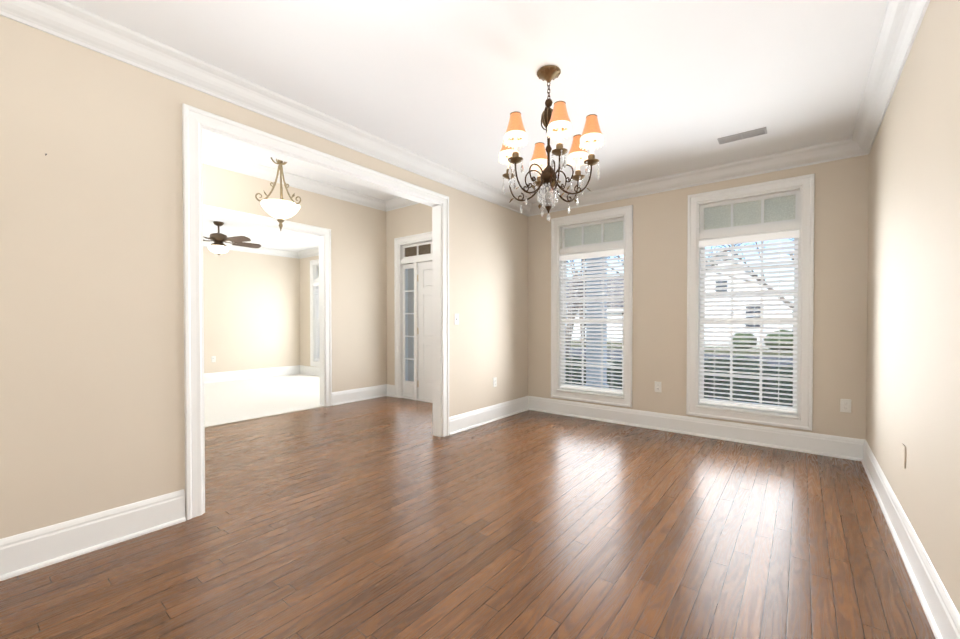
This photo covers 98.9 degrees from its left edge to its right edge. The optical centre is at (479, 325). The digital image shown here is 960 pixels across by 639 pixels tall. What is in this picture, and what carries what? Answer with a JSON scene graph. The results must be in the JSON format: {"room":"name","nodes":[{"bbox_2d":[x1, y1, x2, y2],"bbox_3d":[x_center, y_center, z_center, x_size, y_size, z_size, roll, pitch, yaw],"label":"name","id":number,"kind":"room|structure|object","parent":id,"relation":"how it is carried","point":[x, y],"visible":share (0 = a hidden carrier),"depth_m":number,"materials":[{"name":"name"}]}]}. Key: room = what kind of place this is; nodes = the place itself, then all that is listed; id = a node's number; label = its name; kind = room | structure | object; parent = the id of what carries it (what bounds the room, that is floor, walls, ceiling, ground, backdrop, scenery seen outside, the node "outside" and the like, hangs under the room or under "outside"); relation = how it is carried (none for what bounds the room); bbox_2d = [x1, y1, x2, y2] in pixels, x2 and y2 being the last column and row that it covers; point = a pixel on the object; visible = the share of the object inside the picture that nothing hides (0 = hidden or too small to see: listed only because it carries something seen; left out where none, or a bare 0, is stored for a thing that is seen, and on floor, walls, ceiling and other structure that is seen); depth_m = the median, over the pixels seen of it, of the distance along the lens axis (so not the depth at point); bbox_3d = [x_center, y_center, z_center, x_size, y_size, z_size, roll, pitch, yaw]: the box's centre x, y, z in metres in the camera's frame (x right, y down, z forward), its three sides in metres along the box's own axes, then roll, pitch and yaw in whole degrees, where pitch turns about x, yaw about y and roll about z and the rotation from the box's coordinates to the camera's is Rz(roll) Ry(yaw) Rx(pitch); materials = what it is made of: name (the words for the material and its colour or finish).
{"room":"dining room","nodes":[
{"label":"dining room","id":0,"kind":"room"},
{"bbox_2d":[203,247,299,373],"bbox_3d":[-5.814,-0.536,7.222,0.120,3.300,5.760,1,1,38],"label":"wall","id":1,"kind":"structure","parent":0,"point":[251,310],"depth_m":8.48,"materials":[{"name":"paint"}]},
{"bbox_2d":[211,356,215,361],"bbox_3d":[-5.164,0.645,7.959,0.009,0.116,0.072,1,1,38],"label":"outlet","id":2,"kind":"object","parent":1,"relation":"attached to","point":[213,358],"visible":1,"depth_m":7.96,"materials":[{"name":"plastic"}]},
{"bbox_2d":[204,365,299,382],"bbox_3d":[-5.804,1.010,7.131,0.030,0.185,5.600,1,1,38],"label":"baseboard","id":3,"kind":"structure","parent":1,"relation":"attached to","point":[287,370],"depth_m":8.47,"materials":[{"name":"paint"}]},
{"bbox_2d":[203,217,318,251],"bbox_3d":[-4.400,-1.892,5.995,3.600,0.560,5.600,1,1,38],"label":"ceiling","id":4,"kind":"structure","parent":0,"point":[265,237],"depth_m":7.39,"materials":[{"name":"paint"}]},
{"bbox_2d":[203,221,260,254],"bbox_3d":[-4.046,-1.360,6.452,1.210,0.514,1.159,1,1,38],"label":"room ceiling fan","id":5,"kind":"object","parent":4,"relation":"hanging from","point":[218,246],"visible":0.96,"depth_m":6.34,"materials":[{"name":"wood"}]},
{"bbox_2d":[204,374,323,427],"bbox_3d":[-4.388,1.172,6.047,3.840,0.112,5.880,1,1,38],"label":"floor","id":6,"kind":"structure","parent":0,"point":[230,402],"depth_m":6.38,"materials":[{"name":"white"}]},
{"bbox_2d":[0,15,527,538],"bbox_3d":[-1.101,-0.492,3.429,0.120,3.300,5.850,1,1,38],"label":"wall","id":7,"kind":"structure","parent":0,"point":[92,415],"depth_m":2.20,"materials":[{"name":"paint"}]},
{"bbox_2d":[0,489,185,580],"bbox_3d":[-2.264,1.084,1.843,0.030,0.185,1.590,1,1,38],"label":"baseboard","id":8,"kind":"structure","parent":7,"relation":"attached to","point":[28,551],"depth_m":2.13,"materials":[{"name":"paint"}]},
{"bbox_2d":[182,103,448,519],"bbox_3d":[-1.107,-0.089,3.425,0.168,2.494,2.338,1,1,38],"label":"door frame","id":9,"kind":"structure","parent":7,"relation":"attached to","point":[197,124],"depth_m":2.81,"materials":[{"name":"paint"}]},
{"bbox_2d":[454,314,458,324],"bbox_3d":[-0.248,-0.073,4.410,0.016,0.116,0.072,1,1,38],"label":"light switch","id":10,"kind":"object","parent":7,"relation":"attached to","point":[456,319],"visible":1,"depth_m":4.41,"materials":[{"name":"plastic"}]},
{"bbox_2d":[449,396,527,434],"bbox_3d":[0.156,1.048,4.927,0.030,0.185,1.550,1,1,38],"label":"baseboard","id":11,"kind":"structure","parent":7,"relation":"attached to","point":[475,418],"depth_m":4.82,"materials":[{"name":"paint"}]},
{"bbox_2d":[493,377,496,386],"bbox_3d":[0.182,0.680,4.972,0.009,0.116,0.072,1,1,38],"label":"outlet","id":12,"kind":"object","parent":7,"relation":"attached to","point":[494,381],"visible":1,"depth_m":4.97,"materials":[{"name":"plastic"}]},
{"bbox_2d":[202,136,397,199],"bbox_3d":[-2.190,-2.038,3.909,2.210,0.220,5.050,1,1,38],"label":"ceiling","id":13,"kind":"structure","parent":0,"point":[231,150],"depth_m":5.06,"materials":[{"name":"paint"}]},
{"bbox_2d":[255,157,300,230],"bbox_3d":[-2.019,-1.441,4.110,0.410,0.978,0.418,1,1,38],"label":"pendant light","id":14,"kind":"object","parent":13,"relation":"hanging from","point":[280,210],"visible":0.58,"depth_m":4.08,"materials":[{"name":"white glass"}]},
{"bbox_2d":[202,163,413,391],"bbox_3d":[-2.887,-0.509,4.926,0.120,3.300,5.760,1,1,38],"label":"wall","id":15,"kind":"structure","parent":0,"point":[358,296],"depth_m":6.05,"materials":[{"name":"paint"}]},
{"bbox_2d":[332,384,387,405],"bbox_3d":[-1.794,1.033,6.215,0.030,0.185,0.990,1,1,38],"label":"baseboard","id":16,"kind":"structure","parent":15,"relation":"attached to","point":[359,394],"depth_m":6.19,"materials":[{"name":"paint"}]},
{"bbox_2d":[388,384,394,392],"bbox_3d":[-1.758,1.018,6.505,0.030,0.185,1.490,1,1,38],"label":"baseboard","id":17,"kind":"structure","parent":15,"relation":"attached to","point":[391,388],"depth_m":6.52,"materials":[{"name":"paint"}]},
{"bbox_2d":[300,255,318,366],"bbox_3d":[-2.622,-0.548,8.277,3.600,3.300,0.160,1,1,38],"label":"wall","id":18,"kind":"structure","parent":0,"point":[304,311],"depth_m":9.19,"materials":[{"name":"paint"}]},
{"bbox_2d":[300,365,318,375],"bbox_3d":[-2.657,0.998,8.201,3.540,0.185,0.030,1,1,38],"label":"baseboard","id":19,"kind":"structure","parent":18,"relation":"attached to","point":[308,370],"depth_m":9.07,"materials":[{"name":"paint"}]},
{"bbox_2d":[310,259,318,366],"bbox_3d":[-3.260,-0.269,8.787,1.038,2.318,0.230,1,1,38],"label":"living room window","id":20,"kind":"structure","parent":18,"relation":"in","point":[314,271],"depth_m":9.00,"materials":[{"name":"paint"}]},
{"bbox_2d":[314,282,318,360],"bbox_3d":[-3.292,-0.090,8.749,0.824,1.692,0.068,1,1,38],"label":"window blind","id":21,"kind":"object","parent":20,"relation":"attached to","point":[316,307],"visible":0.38,"depth_m":8.95,"materials":[{"name":"white plastic"}]},
{"bbox_2d":[386,203,431,384],"bbox_3d":[-0.582,-0.522,5.977,2.210,3.300,0.160,1,1,38],"label":"wall","id":22,"kind":"structure","parent":0,"point":[409,220],"depth_m":6.49,"materials":[{"name":"paint"}]},
{"bbox_2d":[394,231,432,402],"bbox_3d":[-0.580,-0.119,5.984,1.778,2.494,0.214,1,1,38],"label":"door frame","id":23,"kind":"structure","parent":22,"relation":"attached to","point":[399,260],"depth_m":6.40,"materials":[{"name":"paint"}]},
{"bbox_2d":[403,241,432,400],"bbox_3d":[-0.617,-0.071,5.938,1.546,2.351,0.132,1,1,38],"label":"front door","id":24,"kind":"structure","parent":22,"relation":"in","point":[425,360],"depth_m":6.17,"materials":[{"name":"paint"}]},
{"bbox_2d":[0,396,934,638],"bbox_3d":[-0.601,1.212,3.056,5.810,0.100,5.850,1,1,38],"label":"floor","id":25,"kind":"structure","parent":0,"point":[386,517],"depth_m":2.18,"materials":[{"name":"brown wood"}]},
{"bbox_2d":[64,0,887,203],"bbox_3d":[0.256,-1.849,2.323,3.360,0.560,5.570,1,1,38],"label":"ceiling","id":26,"kind":"structure","parent":0,"point":[660,88],"depth_m":2.49,"materials":[{"name":"paint"}]},
{"bbox_2d":[498,65,603,220],"bbox_3d":[0.426,-1.113,2.547,0.657,0.917,0.641,1,1,38],"label":"chandelier","id":27,"kind":"object","parent":26,"relation":"hanging from","point":[556,122],"visible":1,"depth_m":2.49,"materials":[{"name":"brown metal"}]},
{"bbox_2d":[717,127,766,143],"bbox_3d":[2.179,-1.578,3.416,0.340,0.008,0.130,1,1,38],"label":"ceiling vent","id":28,"kind":"object","parent":26,"relation":"in","point":[743,135],"visible":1,"depth_m":3.41,"materials":[{"name":"metal"}]},
{"bbox_2d":[528,154,868,439],"bbox_3d":[2.072,-0.505,4.556,3.480,3.300,0.160,1,1,38],"label":"wall","id":29,"kind":"structure","parent":0,"point":[659,343],"depth_m":4.37,"materials":[{"name":"paint"}]},
{"bbox_2d":[551,205,632,407],"bbox_3d":[1.394,-0.226,5.097,1.038,2.318,0.230,1,1,38],"label":"dining room window","id":30,"kind":"structure","parent":29,"relation":"in","point":[611,229],"depth_m":5.07,"materials":[{"name":"paint"}]},
{"bbox_2d":[559,249,623,393],"bbox_3d":[1.363,-0.047,5.059,0.824,1.692,0.068,1,1,38],"label":"window blind","id":31,"kind":"object","parent":30,"relation":"attached to","point":[613,253],"visible":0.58,"depth_m":5.04,"materials":[{"name":"white plastic"}]},
{"bbox_2d":[655,381,660,391],"bbox_3d":[1.968,0.675,4.543,0.072,0.116,0.009,1,1,38],"label":"outlet","id":32,"kind":"object","parent":29,"relation":"attached to","point":[657,386],"visible":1,"depth_m":4.54,"materials":[{"name":"plastic"}]},
{"bbox_2d":[528,396,859,460],"bbox_3d":[1.946,1.053,4.551,3.310,0.185,0.030,1,1,38],"label":"baseboard","id":33,"kind":"structure","parent":29,"relation":"attached to","point":[799,441],"depth_m":4.21,"materials":[{"name":"paint"}]},
{"bbox_2d":[686,173,814,430],"bbox_3d":[2.661,-0.215,4.103,1.038,2.318,0.230,1,1,38],"label":"dining room window","id":34,"kind":"structure","parent":29,"relation":"in","point":[780,205],"depth_m":4.03,"materials":[{"name":"paint"}]},
{"bbox_2d":[699,231,798,412],"bbox_3d":[2.629,-0.035,4.065,0.824,1.692,0.068,1,1,38],"label":"window blind","id":35,"kind":"object","parent":34,"relation":"attached to","point":[758,238],"visible":0.96,"depth_m":4.04,"materials":[{"name":"white plastic"}]},
{"bbox_2d":[840,399,850,412],"bbox_3d":[3.192,0.696,3.583,0.072,0.116,0.009,1,1,38],"label":"outlet","id":36,"kind":"object","parent":29,"relation":"attached to","point":[845,405],"visible":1,"depth_m":3.58,"materials":[{"name":"plastic"}]},
{"bbox_2d":[866,0,959,614],"bbox_3d":[1.588,-0.466,1.218,0.120,3.300,5.690,1,1,38],"label":"wall","id":37,"kind":"structure","parent":0,"point":[913,354],"depth_m":1.90,"materials":[{"name":"paint"}]},
{"bbox_2d":[902,444,905,468],"bbox_3d":[2.257,0.693,2.187,0.008,0.116,0.072,1,1,38],"label":"outlet","id":38,"kind":"object","parent":37,"relation":"attached to","point":[903,455],"visible":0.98,"depth_m":2.17,"materials":[{"name":"white plastic"}]},
{"bbox_2d":[860,439,959,638],"bbox_3d":[1.566,1.090,1.329,0.030,0.185,5.570,1,1,38],"label":"baseboard","id":39,"kind":"structure","parent":37,"relation":"attached to","point":[942,615],"depth_m":1.89,"materials":[{"name":"paint"}]},
{"label":"outside","id":40,"kind":"structure","parent":0,"visible":0},
{"bbox_2d":[570,341,792,362],"bbox_3d":[26.958,1.342,39.112,120.000,0.300,84.840,1,1,38],"label":"ground","id":41,"kind":"structure","parent":40,"point":[745,352],"depth_m":22.30,"materials":[{"name":"green plant"}]},
{"bbox_2d":[566,259,585,356],"bbox_3d":[3.693,-1.650,15.014,3.152,6.341,3.850,1,1,38],"label":"tree","id":42,"kind":"object","parent":41,"relation":"on","point":[573,306],"depth_m":13.51,"materials":[{"name":"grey plant"}]},
{"bbox_2d":[579,256,609,342],"bbox_3d":[7.941,-3.593,28.861,5.997,9.923,6.631,1,1,38],"label":"tree","id":43,"kind":"object","parent":41,"relation":"on","point":[582,314],"depth_m":28.46,"materials":[{"name":"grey plant"}]},
{"bbox_2d":[566,279,623,340],"bbox_3d":[11.267,-1.536,36.334,10.400,5.620,9.230,1,1,38],"label":"house","id":44,"kind":"structure","parent":41,"relation":"on","point":[607,313],"depth_m":32.57,"materials":[{"name":"white"}]},
{"bbox_2d":[582,243,757,272],"bbox_3d":[5.685,-1.234,13.185,6.067,5.567,4.562,1,1,38],"label":"tree","id":45,"kind":"object","parent":41,"relation":"on","point":[706,261],"depth_m":12.77,"materials":[{"name":"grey plant"}]},
{"bbox_2d":[566,330,792,406],"bbox_3d":[8.780,0.919,16.033,9.766,1.330,21.593,1,1,42],"label":"hedge","id":46,"kind":"object","parent":41,"relation":"on","point":[743,379],"depth_m":6.78,"materials":[{"name":"green plant"}]},
{"bbox_2d":[704,251,793,348],"bbox_3d":[18.293,-1.760,29.814,7.822,6.220,10.810,1,1,38],"label":"house","id":47,"kind":"structure","parent":41,"relation":"on","point":[754,330],"depth_m":25.37,"materials":[{"name":"white"}]},
{"bbox_2d":[707,243,793,307],"bbox_3d":[9.363,-1.632,12.016,7.524,6.375,5.018,1,1,38],"label":"tree","id":48,"kind":"object","parent":41,"relation":"on","point":[757,275],"depth_m":12.40,"materials":[{"name":"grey plant"}]},
{"bbox_2d":[570,348,792,366],"bbox_3d":[10.241,1.458,17.808,120.000,0.065,7.000,1,1,38],"label":"road","id":49,"kind":"structure","parent":40,"point":[758,357],"depth_m":18.45,"materials":[{"name":"grey asphalt"}]},
{"bbox_3d":[-3.927,-0.475,2.005,9.530,3.300,0.120,1,1,38],"label":"wall","id":50,"kind":"structure","parent":0,"visible":0},
{"bbox_2d":[203,239,295,257],"bbox_3d":[-5.769,-1.561,7.073,0.120,0.128,5.600,1,1,38],"label":"crown molding","id":51,"kind":"structure","parent":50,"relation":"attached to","point":[267,251],"depth_m":8.58,"materials":[{"name":"paint"}]},
{"bbox_2d":[0,0,531,216],"bbox_3d":[-1.019,-1.517,3.327,0.120,0.128,5.570,1,1,38],"label":"crown molding","id":52,"kind":"structure","parent":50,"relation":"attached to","point":[62,19],"depth_m":2.54,"materials":[{"name":"paint"}]},
{"bbox_2d":[202,148,387,211],"bbox_3d":[-3.012,-1.871,4.557,0.120,0.128,5.050,1,1,38],"label":"crown molding","id":53,"kind":"structure","parent":50,"relation":"attached to","point":[209,157],"depth_m":5.25,"materials":[{"name":"paint"}]},
{"bbox_2d":[296,248,318,258],"bbox_3d":[-2.708,-1.573,8.155,3.300,0.128,0.120,1,1,38],"label":"crown molding","id":54,"kind":"structure","parent":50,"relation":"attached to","point":[311,252],"depth_m":8.98,"materials":[{"name":"paint"}]},
{"bbox_2d":[384,197,417,210],"bbox_3d":[-0.676,-1.886,5.857,1.950,0.128,0.120,1,1,38],"label":"crown molding","id":55,"kind":"structure","parent":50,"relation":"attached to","point":[398,202],"depth_m":6.32,"materials":[{"name":"paint"}]},
{"bbox_2d":[532,139,851,215],"bbox_3d":[1.934,-1.530,4.473,3.090,0.128,0.120,1,1,38],"label":"crown molding","id":56,"kind":"structure","parent":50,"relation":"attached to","point":[837,150],"depth_m":4.14,"materials":[{"name":"paint"}]},
{"bbox_2d":[848,0,929,156],"bbox_3d":[1.530,-1.494,1.327,0.120,0.128,5.570,1,1,38],"label":"crown molding","id":57,"kind":"structure","parent":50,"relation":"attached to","point":[899,29],"depth_m":2.37,"materials":[{"name":"paint"}]},
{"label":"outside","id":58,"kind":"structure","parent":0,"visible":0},
{"bbox_3d":[1.543,1.369,5.888,5.930,0.420,2.290,1,1,38],"label":"floor","id":59,"kind":"structure","parent":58,"visible":0},
{"bbox_2d":[586,257,608,387],"bbox_3d":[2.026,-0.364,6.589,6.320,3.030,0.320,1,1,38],"label":"porch column","id":60,"kind":"structure","parent":59,"relation":"on","point":[593,357],"depth_m":6.61,"materials":[{"name":"paint"}]}
]}

